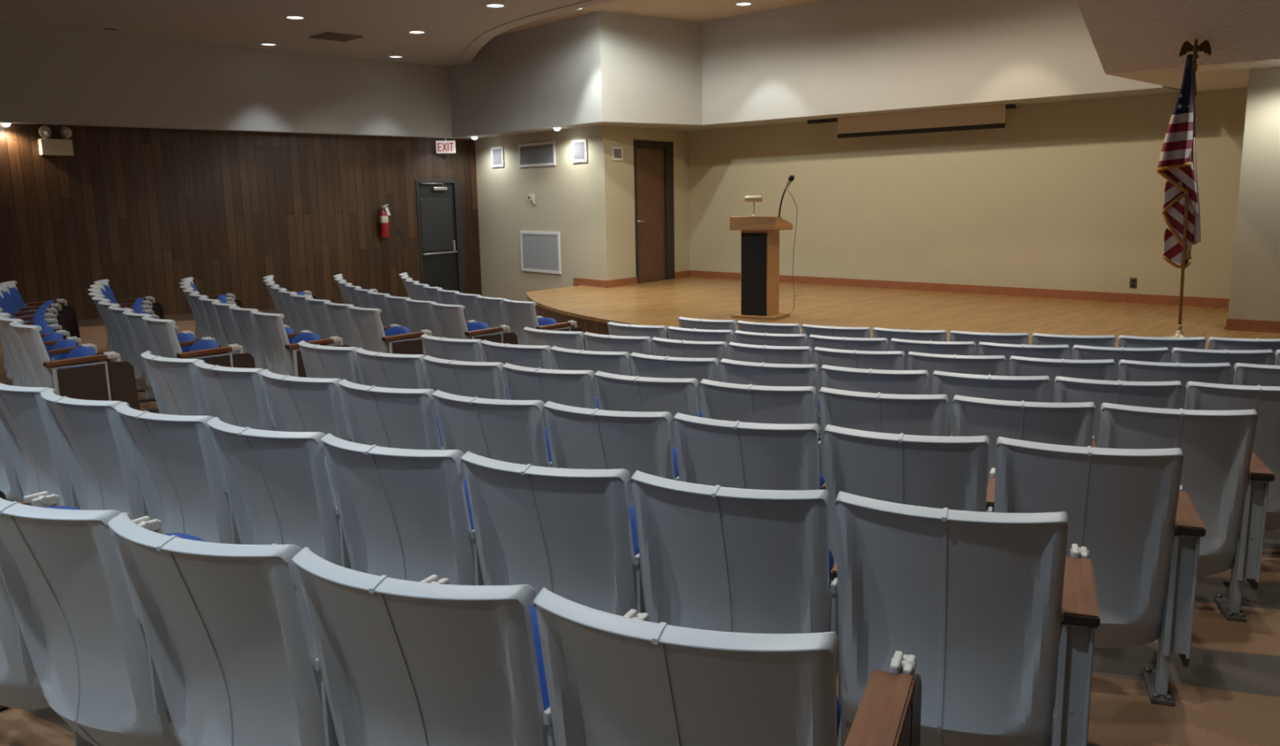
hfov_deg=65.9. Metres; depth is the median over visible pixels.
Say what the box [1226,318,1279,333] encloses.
baseboard
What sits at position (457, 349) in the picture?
chair
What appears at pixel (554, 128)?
recessed light
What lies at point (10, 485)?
chair
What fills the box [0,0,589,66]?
ceiling
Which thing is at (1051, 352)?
chair
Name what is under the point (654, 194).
door
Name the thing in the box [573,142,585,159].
grille
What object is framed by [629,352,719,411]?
chair
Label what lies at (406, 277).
chair
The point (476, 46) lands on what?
trim
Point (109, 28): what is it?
recessed light
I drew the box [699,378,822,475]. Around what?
chair
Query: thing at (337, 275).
chair
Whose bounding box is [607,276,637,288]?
baseboard
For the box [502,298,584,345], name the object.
chair
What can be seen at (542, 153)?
wall speaker
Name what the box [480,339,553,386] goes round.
chair
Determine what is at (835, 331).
chair
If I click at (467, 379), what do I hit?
chair
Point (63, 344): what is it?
seat cushion
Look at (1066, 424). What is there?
chair
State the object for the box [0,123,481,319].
wall
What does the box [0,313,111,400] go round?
chair
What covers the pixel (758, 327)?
chair
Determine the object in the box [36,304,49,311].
seat cushion
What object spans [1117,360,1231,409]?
chair
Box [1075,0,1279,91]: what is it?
soffit
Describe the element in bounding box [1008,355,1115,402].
chair
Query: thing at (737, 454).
chair
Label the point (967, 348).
chair
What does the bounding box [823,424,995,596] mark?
chair
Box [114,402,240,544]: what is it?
chair
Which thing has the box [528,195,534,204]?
wall sensor
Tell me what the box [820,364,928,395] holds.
chair
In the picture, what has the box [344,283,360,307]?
chair
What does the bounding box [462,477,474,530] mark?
seat cushion
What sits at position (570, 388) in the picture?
chair
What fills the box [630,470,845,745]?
chair
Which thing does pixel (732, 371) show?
chair
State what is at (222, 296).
seat cushion
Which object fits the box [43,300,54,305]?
seat cushion
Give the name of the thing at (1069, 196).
wall
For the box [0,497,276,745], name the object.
chair
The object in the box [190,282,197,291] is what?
cushion
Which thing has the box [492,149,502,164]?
grille
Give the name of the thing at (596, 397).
seat cushion
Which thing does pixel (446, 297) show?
chair
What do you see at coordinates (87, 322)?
baseboard
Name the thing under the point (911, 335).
chair
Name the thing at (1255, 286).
wall
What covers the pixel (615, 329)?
chair
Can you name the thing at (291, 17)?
recessed light
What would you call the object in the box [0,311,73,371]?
chair
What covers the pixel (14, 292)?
cushion
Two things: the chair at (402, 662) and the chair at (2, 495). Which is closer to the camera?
the chair at (402, 662)
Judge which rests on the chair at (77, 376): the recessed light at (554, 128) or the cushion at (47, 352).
the cushion at (47, 352)
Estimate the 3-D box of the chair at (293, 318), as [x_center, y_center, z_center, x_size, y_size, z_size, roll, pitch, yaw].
[-3.536,-0.481,10.735,0.667,0.872,0.583,-7,12,-30]
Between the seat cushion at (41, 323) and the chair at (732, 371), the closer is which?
the chair at (732, 371)
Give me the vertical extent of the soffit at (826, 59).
1.599 m
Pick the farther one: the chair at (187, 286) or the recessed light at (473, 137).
the recessed light at (473, 137)
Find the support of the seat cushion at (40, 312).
on the chair at (2, 301)
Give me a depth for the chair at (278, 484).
3.34 m
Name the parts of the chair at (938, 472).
armrest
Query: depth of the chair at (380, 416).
4.27 m
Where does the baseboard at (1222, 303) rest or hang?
attached to the wall at (1069, 196)
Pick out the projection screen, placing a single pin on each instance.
(993, 117)
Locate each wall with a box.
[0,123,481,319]
[475,124,607,301]
[603,124,688,280]
[688,88,1248,298]
[1227,66,1279,321]
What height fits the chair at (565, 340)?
0.872 m
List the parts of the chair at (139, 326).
armrest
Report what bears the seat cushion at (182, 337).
on the chair at (139, 326)
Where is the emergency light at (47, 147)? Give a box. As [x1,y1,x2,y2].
[37,125,73,155]
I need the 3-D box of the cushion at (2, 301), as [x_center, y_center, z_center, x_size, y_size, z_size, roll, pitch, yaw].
[-6.147,-0.538,9.573,0.151,0.400,0.416,-7,12,-28]
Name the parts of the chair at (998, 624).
support post, panel, armrest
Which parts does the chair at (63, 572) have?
support post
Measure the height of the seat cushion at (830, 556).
0.294 m
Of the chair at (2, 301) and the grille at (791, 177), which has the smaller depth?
the chair at (2, 301)
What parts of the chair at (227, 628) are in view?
support post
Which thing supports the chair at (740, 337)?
on the floor
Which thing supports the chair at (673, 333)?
on the floor
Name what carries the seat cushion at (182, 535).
on the chair at (63, 572)
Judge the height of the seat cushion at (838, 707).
0.294 m
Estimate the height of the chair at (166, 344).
0.872 m
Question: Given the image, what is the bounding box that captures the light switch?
[396,227,401,235]
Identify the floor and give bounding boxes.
[0,320,1279,745]
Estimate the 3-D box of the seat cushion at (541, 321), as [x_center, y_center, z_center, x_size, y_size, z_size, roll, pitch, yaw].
[-1.020,-0.421,10.233,0.248,0.294,0.436,-9,13,-40]
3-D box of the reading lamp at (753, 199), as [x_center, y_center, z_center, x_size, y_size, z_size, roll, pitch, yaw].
[1.332,-1.953,11.553,0.210,0.238,0.093,5,12,30]
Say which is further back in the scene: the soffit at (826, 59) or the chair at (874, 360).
the soffit at (826, 59)
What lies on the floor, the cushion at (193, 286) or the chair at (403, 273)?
the chair at (403, 273)
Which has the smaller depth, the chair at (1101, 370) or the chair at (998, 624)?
the chair at (998, 624)
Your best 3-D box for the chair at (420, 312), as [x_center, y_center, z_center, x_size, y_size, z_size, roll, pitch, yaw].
[-1.980,-0.330,9.986,0.667,0.872,0.583,-9,13,-37]
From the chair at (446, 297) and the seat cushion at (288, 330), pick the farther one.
the chair at (446, 297)
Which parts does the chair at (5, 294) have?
armrest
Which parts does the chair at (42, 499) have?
armrest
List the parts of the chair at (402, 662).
support post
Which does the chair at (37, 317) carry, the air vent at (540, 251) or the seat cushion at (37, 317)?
the seat cushion at (37, 317)
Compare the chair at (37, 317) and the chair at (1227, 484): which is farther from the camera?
the chair at (37, 317)
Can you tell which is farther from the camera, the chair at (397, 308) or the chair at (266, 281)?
the chair at (266, 281)
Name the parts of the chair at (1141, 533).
foot plate, support post, panel, armrest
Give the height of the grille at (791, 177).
0.082 m
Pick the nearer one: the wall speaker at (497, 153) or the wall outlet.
the wall outlet
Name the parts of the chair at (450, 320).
armrest, panel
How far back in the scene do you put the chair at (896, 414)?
4.16 m
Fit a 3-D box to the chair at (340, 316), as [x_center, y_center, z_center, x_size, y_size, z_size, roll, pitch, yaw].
[-2.606,-0.260,9.401,0.667,0.872,0.583,-9,13,-38]
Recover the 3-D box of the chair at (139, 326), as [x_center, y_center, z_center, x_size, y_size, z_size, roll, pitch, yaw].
[-3.777,-0.088,8.033,0.667,0.872,0.583,-9,13,-39]
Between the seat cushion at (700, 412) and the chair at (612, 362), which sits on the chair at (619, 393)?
the seat cushion at (700, 412)
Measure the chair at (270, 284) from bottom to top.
0.872 m
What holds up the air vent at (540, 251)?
in the wall at (570, 197)
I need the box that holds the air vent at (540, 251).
[520,231,560,274]
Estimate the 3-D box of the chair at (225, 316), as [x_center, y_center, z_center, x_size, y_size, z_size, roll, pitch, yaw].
[-3.548,-0.242,9.126,0.667,0.872,0.583,-8,13,-36]
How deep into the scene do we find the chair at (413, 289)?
12.73 m
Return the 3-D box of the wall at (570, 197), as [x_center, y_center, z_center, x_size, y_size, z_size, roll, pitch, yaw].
[-1.803,-3.429,17.440,0.149,4.770,4.209,-9,13,-37]
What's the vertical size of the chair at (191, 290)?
0.872 m
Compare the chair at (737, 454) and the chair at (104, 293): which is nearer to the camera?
the chair at (737, 454)
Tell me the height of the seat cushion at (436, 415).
0.294 m
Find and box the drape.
[1157,53,1193,168]
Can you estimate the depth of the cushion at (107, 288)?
11.24 m
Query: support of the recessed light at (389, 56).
in the ceiling at (450, 27)
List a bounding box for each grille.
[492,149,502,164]
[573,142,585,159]
[613,148,621,158]
[787,174,794,182]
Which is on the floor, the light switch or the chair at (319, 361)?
the chair at (319, 361)
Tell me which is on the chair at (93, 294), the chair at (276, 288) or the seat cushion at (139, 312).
the seat cushion at (139, 312)
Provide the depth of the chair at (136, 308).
10.15 m
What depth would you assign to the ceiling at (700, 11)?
14.60 m
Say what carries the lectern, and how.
on the stage at (657, 303)
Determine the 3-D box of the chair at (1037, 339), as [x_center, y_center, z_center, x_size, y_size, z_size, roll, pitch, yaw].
[3.140,0.114,7.200,0.583,0.872,0.667,2,11,19]
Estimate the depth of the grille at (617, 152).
15.96 m
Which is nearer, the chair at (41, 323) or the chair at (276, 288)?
the chair at (41, 323)
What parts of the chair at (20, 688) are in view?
support post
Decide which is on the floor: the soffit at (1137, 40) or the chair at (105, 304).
the chair at (105, 304)
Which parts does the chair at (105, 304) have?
support post, foot plate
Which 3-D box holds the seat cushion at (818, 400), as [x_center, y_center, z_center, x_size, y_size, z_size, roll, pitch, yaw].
[0.801,0.246,5.531,0.436,0.294,0.248,4,11,26]
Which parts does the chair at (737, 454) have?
armrest, support post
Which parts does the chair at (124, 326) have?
foot plate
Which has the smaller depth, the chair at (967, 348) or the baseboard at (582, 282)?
the chair at (967, 348)
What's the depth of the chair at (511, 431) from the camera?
3.99 m
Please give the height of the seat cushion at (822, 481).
0.294 m
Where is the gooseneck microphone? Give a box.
[777,174,794,217]
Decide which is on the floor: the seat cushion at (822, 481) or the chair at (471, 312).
the chair at (471, 312)
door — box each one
[415,178,466,293]
[633,140,675,284]
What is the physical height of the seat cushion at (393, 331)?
0.294 m
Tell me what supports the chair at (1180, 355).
on the floor
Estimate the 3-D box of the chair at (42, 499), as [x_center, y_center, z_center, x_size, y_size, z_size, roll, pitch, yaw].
[-2.256,0.605,3.211,0.583,0.872,0.667,5,12,32]
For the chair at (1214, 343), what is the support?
on the floor
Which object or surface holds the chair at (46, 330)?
on the floor
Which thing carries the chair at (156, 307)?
on the floor
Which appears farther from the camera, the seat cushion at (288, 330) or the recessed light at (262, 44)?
the recessed light at (262, 44)
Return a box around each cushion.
[0,295,13,318]
[1,291,18,316]
[8,287,27,311]
[28,309,46,321]
[31,315,45,321]
[32,320,48,327]
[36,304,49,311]
[39,326,53,333]
[41,338,52,360]
[42,332,62,351]
[42,506,80,510]
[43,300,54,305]
[50,339,76,360]
[57,346,95,369]
[101,288,111,303]
[103,284,117,303]
[129,297,144,307]
[130,302,142,307]
[132,306,143,311]
[134,311,146,314]
[163,533,206,542]
[176,333,195,352]
[188,339,218,359]
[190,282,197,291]
[216,294,226,299]
[218,298,226,302]
[284,327,293,342]
[289,332,319,351]
[297,291,304,295]
[384,326,410,342]
[435,415,443,447]
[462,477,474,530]
[466,321,489,337]
[529,603,550,733]
[537,317,557,330]
[544,428,551,462]
[595,396,599,408]
[628,503,639,577]
[671,446,678,478]
[698,410,702,417]
[817,400,819,426]
[819,473,825,489]
[828,549,833,588]
[836,696,840,742]
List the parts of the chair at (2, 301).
armrest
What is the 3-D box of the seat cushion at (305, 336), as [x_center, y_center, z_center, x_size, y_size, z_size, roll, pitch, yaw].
[-2.845,-0.186,8.315,0.248,0.294,0.436,-10,13,-41]
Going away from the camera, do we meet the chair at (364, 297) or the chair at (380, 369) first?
the chair at (380, 369)
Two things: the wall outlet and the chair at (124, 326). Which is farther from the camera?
the wall outlet
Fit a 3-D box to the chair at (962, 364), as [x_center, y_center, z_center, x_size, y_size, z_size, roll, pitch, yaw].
[1.929,0.275,5.939,0.583,0.872,0.667,3,11,22]
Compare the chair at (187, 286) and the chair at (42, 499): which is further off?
the chair at (187, 286)
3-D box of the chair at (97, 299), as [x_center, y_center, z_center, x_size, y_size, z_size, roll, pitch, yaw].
[-4.757,-0.304,9.338,0.667,0.872,0.583,-7,12,-32]
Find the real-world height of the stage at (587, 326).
0.469 m
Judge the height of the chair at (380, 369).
0.872 m
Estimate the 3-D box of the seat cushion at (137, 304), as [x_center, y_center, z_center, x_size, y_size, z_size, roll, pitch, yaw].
[-5.549,-0.623,10.774,0.248,0.294,0.436,-6,11,-25]
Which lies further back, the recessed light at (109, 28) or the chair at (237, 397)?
the recessed light at (109, 28)
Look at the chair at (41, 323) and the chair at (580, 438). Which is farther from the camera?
the chair at (41, 323)
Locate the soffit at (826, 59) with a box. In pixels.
[599,0,1180,131]
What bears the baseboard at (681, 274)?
attached to the wall at (619, 175)
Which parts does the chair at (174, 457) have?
support post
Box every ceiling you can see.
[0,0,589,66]
[497,0,824,35]
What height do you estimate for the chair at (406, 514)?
0.872 m
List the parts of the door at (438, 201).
closer arm, panel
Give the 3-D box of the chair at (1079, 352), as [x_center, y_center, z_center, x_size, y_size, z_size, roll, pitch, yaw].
[3.060,0.221,6.366,0.583,0.872,0.667,2,11,18]
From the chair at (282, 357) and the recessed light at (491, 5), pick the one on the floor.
the chair at (282, 357)
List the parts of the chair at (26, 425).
support post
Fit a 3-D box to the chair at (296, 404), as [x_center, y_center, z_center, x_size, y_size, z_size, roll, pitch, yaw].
[-1.427,0.395,4.846,0.583,0.872,0.668,6,12,33]
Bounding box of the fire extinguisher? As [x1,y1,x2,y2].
[378,204,391,238]
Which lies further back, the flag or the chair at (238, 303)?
the chair at (238, 303)
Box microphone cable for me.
[787,190,797,314]
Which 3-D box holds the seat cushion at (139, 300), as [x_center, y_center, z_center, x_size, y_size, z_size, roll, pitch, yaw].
[-5.776,-0.707,11.265,0.248,0.294,0.436,-5,11,-23]
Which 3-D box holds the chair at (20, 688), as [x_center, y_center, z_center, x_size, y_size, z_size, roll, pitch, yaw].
[-1.787,0.647,2.925,0.583,0.872,0.667,5,12,30]
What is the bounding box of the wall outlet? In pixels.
[1128,277,1137,288]
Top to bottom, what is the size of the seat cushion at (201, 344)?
0.294 m
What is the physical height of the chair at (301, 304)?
0.872 m
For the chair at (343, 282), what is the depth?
12.06 m
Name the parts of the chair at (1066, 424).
armrest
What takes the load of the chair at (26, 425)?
on the floor
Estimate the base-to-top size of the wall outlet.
0.130 m
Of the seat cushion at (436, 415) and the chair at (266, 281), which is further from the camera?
the chair at (266, 281)
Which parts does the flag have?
gold cord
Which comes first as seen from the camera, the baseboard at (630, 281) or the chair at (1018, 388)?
the chair at (1018, 388)
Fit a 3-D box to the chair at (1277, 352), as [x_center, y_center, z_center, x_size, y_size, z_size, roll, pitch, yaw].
[4.134,0.253,6.086,0.618,0.872,0.667,1,10,12]
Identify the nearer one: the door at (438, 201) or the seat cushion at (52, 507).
the seat cushion at (52, 507)
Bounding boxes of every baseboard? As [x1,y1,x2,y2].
[77,309,276,327]
[573,277,607,288]
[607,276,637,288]
[675,270,689,279]
[689,270,1229,308]
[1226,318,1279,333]
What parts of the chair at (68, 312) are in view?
support post, armrest, armrest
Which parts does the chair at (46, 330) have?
armrest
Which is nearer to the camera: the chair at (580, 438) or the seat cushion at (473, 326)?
the chair at (580, 438)
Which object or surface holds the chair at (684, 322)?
on the floor
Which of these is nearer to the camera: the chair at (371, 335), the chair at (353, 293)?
the chair at (371, 335)
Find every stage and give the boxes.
[526,276,1279,349]
[528,300,668,351]
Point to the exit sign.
(446, 146)
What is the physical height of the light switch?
0.140 m
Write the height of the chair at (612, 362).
0.872 m
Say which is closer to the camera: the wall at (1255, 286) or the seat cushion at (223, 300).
the wall at (1255, 286)
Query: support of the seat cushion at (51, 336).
on the chair at (50, 340)
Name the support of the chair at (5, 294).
on the floor
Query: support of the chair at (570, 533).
on the floor
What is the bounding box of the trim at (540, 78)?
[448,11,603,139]
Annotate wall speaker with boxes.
[490,146,504,167]
[518,141,555,168]
[571,138,587,163]
[611,146,622,160]
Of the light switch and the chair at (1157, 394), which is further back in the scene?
the light switch
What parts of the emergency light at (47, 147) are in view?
casing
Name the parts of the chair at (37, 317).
armrest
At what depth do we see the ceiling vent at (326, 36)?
14.48 m
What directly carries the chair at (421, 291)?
on the floor
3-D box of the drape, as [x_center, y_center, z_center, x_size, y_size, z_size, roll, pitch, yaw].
[4.968,-2.401,9.101,0.284,1.032,0.073,1,10,9]
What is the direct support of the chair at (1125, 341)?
on the floor
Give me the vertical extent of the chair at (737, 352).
0.872 m
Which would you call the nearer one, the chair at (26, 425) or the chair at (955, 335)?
the chair at (26, 425)
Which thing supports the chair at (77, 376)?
on the floor
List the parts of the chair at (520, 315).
armrest, panel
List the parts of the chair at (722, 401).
support post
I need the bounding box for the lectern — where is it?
[729,216,792,319]
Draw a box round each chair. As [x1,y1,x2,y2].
[0,280,79,337]
[0,284,70,333]
[0,288,66,328]
[0,302,68,359]
[0,307,81,386]
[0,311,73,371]
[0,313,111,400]
[0,326,78,384]
[0,382,79,509]
[0,426,23,502]
[0,490,6,500]
[0,491,60,709]
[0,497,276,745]
[0,506,162,745]
[8,319,140,410]
[40,388,149,519]
[87,286,161,348]
[88,290,159,351]
[89,282,160,317]
[91,294,145,391]
[93,279,164,319]
[97,299,180,402]
[107,512,449,745]
[108,303,199,412]
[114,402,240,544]
[122,309,226,394]
[141,351,209,416]
[142,314,255,368]
[178,280,236,335]
[179,284,240,339]
[180,277,242,307]
[182,287,204,339]
[188,291,213,337]
[194,360,275,431]
[198,295,226,346]
[206,417,351,568]
[211,299,294,367]
[228,304,312,369]
[250,309,349,377]
[259,368,351,457]
[262,275,317,299]
[262,278,313,313]
[265,281,280,313]
[270,284,290,327]
[278,288,301,333]
[289,292,315,333]
[291,546,648,745]
[297,340,363,384]
[304,296,335,346]
[320,433,484,585]
[324,300,400,347]
[333,274,377,302]
[333,276,346,304]
[337,280,351,304]
[337,379,443,449]
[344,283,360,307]
[347,304,431,377]
[354,286,373,308]
[355,347,429,389]
[367,289,391,327]
[384,293,414,340]
[399,272,438,297]
[400,275,413,299]
[404,297,475,355]
[405,278,418,300]
[413,281,427,301]
[420,333,484,362]
[422,355,508,415]
[423,284,440,303]
[430,301,517,360]
[431,390,552,477]
[436,288,457,305]
[454,291,482,322]
[460,451,645,616]
[476,294,543,335]
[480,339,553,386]
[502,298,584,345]
[502,363,599,428]
[523,327,584,368]
[533,587,921,745]
[542,400,679,506]
[550,346,630,396]
[582,332,651,376]
[594,370,702,448]
[607,321,667,355]
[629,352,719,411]
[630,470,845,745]
[651,337,728,382]
[666,325,733,359]
[672,413,831,631]
[678,316,736,342]
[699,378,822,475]
[719,358,820,431]
[728,342,812,364]
[733,330,807,346]
[736,320,800,333]
[801,324,871,346]
[808,334,888,364]
[813,346,904,400]
[818,386,952,480]
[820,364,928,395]
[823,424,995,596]
[835,491,1100,745]
[872,327,947,351]
[889,337,975,370]
[907,351,1005,395]
[932,370,1049,436]
[949,330,1028,355]
[952,395,1096,511]
[977,342,1069,376]
[993,436,1206,706]
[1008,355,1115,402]
[1031,333,1115,359]
[1053,376,1182,447]
[1071,345,1168,381]
[1097,402,1275,622]
[1117,335,1205,363]
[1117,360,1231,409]
[1171,347,1273,384]
[1184,381,1279,553]
[1207,337,1279,365]
[1232,363,1279,386]
[1274,349,1279,365]
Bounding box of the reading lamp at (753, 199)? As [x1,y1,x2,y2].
[744,195,762,216]
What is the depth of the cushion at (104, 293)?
10.75 m
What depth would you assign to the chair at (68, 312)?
10.63 m
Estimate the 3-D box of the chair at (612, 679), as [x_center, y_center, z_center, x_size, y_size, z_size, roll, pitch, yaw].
[0.198,0.789,1.940,0.618,0.872,0.667,3,11,23]
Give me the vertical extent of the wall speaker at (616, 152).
0.215 m
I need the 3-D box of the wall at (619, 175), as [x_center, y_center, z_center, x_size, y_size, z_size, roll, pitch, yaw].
[0.107,-3.639,16.740,0.142,4.176,2.492,6,12,36]
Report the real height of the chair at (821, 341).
0.872 m
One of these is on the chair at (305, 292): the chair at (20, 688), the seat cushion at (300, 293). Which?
the seat cushion at (300, 293)
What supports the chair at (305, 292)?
on the floor
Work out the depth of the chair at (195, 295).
9.79 m
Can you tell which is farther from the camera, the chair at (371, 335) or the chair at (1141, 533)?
the chair at (371, 335)
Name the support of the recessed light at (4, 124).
attached to the wall at (144, 211)
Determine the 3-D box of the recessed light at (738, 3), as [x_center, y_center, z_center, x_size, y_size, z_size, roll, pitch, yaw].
[1.503,-5.344,14.306,0.254,0.011,0.254,9,14,44]
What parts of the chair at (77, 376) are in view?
armrest, panel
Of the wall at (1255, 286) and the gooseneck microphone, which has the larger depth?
the gooseneck microphone
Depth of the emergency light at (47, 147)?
13.78 m
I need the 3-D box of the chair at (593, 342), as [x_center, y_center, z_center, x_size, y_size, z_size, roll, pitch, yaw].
[-0.005,0.128,6.950,0.583,0.872,0.667,6,12,33]
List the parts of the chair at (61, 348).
armrest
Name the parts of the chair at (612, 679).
armrest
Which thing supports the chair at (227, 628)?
on the floor
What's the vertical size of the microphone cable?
1.491 m
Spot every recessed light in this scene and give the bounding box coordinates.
[0,122,12,127]
[100,26,120,31]
[259,43,277,45]
[284,15,305,19]
[387,55,403,57]
[407,30,425,34]
[470,136,479,139]
[484,3,505,8]
[552,127,561,130]
[734,2,752,5]
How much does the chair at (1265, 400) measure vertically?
0.872 m
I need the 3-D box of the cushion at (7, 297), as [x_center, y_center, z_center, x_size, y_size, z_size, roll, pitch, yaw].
[-6.408,-0.620,10.059,0.151,0.400,0.416,-6,11,-26]
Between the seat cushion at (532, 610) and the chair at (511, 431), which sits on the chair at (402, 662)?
the seat cushion at (532, 610)
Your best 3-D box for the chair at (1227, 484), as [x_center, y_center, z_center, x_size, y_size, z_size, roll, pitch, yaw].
[2.193,0.514,4.085,0.618,0.872,0.667,2,11,18]
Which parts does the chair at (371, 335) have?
armrest, panel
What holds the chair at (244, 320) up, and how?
on the floor
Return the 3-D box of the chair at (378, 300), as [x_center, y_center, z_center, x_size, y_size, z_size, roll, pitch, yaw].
[-2.611,-0.476,10.865,0.667,0.872,0.583,-7,12,-31]
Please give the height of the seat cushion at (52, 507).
0.294 m
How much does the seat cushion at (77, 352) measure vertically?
0.294 m
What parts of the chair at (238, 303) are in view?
armrest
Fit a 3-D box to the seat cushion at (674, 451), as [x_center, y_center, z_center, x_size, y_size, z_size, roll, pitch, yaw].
[-0.008,0.435,4.054,0.436,0.294,0.248,4,11,26]
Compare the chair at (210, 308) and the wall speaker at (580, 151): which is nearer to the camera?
the chair at (210, 308)
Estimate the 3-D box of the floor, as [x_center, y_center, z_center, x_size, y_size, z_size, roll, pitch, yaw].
[-2.156,0.374,7.824,17.840,0.600,16.200,9,14,44]
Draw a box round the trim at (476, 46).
[457,0,616,65]
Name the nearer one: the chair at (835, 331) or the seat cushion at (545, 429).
the seat cushion at (545, 429)
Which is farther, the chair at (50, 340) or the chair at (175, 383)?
the chair at (50, 340)
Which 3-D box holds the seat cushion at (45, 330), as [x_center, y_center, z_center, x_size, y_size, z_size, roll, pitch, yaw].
[-5.072,-0.239,8.323,0.248,0.294,0.436,-8,12,-35]
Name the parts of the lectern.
panel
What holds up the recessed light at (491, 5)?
in the ceiling at (450, 27)
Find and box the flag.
[1156,39,1211,337]
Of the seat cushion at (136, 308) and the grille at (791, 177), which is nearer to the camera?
the seat cushion at (136, 308)
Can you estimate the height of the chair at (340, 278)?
0.872 m
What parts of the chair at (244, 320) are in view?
armrest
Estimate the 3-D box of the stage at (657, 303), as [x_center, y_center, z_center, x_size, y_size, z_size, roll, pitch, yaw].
[2.442,-0.817,12.710,10.460,0.045,5.504,9,14,44]
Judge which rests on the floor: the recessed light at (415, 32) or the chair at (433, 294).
the chair at (433, 294)
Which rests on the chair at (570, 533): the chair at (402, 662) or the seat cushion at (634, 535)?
the seat cushion at (634, 535)
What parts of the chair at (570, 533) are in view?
support post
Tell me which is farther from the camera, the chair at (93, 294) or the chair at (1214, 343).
the chair at (93, 294)
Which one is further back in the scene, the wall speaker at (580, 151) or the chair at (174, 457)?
the wall speaker at (580, 151)
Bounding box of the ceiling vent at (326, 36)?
[309,32,363,42]
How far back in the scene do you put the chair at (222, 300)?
11.35 m
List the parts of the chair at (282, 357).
armrest, panel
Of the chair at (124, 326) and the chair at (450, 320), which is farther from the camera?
the chair at (450, 320)
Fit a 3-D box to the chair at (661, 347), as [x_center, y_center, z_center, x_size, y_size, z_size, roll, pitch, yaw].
[0.459,0.171,6.664,0.583,0.872,0.668,5,12,30]
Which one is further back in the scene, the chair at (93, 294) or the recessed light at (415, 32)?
the recessed light at (415, 32)
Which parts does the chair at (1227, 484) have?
foot plate, support post, panel, armrest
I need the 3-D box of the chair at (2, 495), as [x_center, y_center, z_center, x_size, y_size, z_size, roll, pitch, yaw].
[-2.715,0.559,3.512,0.583,0.872,0.667,6,12,34]
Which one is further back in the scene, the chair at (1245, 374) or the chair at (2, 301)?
the chair at (2, 301)
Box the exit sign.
[435,137,455,153]
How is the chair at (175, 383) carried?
on the floor
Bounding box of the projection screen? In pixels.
[807,104,1015,138]
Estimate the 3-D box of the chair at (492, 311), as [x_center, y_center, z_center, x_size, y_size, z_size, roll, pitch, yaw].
[-1.371,-0.409,10.626,0.667,0.872,0.583,-9,13,-37]
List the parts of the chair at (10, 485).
support post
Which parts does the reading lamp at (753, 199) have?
lamp shade, stem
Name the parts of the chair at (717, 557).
armrest, support post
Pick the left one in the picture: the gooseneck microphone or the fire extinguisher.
the fire extinguisher
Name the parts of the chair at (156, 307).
armrest, armrest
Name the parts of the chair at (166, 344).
armrest, panel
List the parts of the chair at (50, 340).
armrest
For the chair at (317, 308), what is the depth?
9.60 m
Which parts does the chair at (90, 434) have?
support post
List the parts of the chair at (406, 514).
support post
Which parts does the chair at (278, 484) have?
support post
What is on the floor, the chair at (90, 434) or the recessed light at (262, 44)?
the chair at (90, 434)
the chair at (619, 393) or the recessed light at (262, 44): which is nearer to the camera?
the chair at (619, 393)

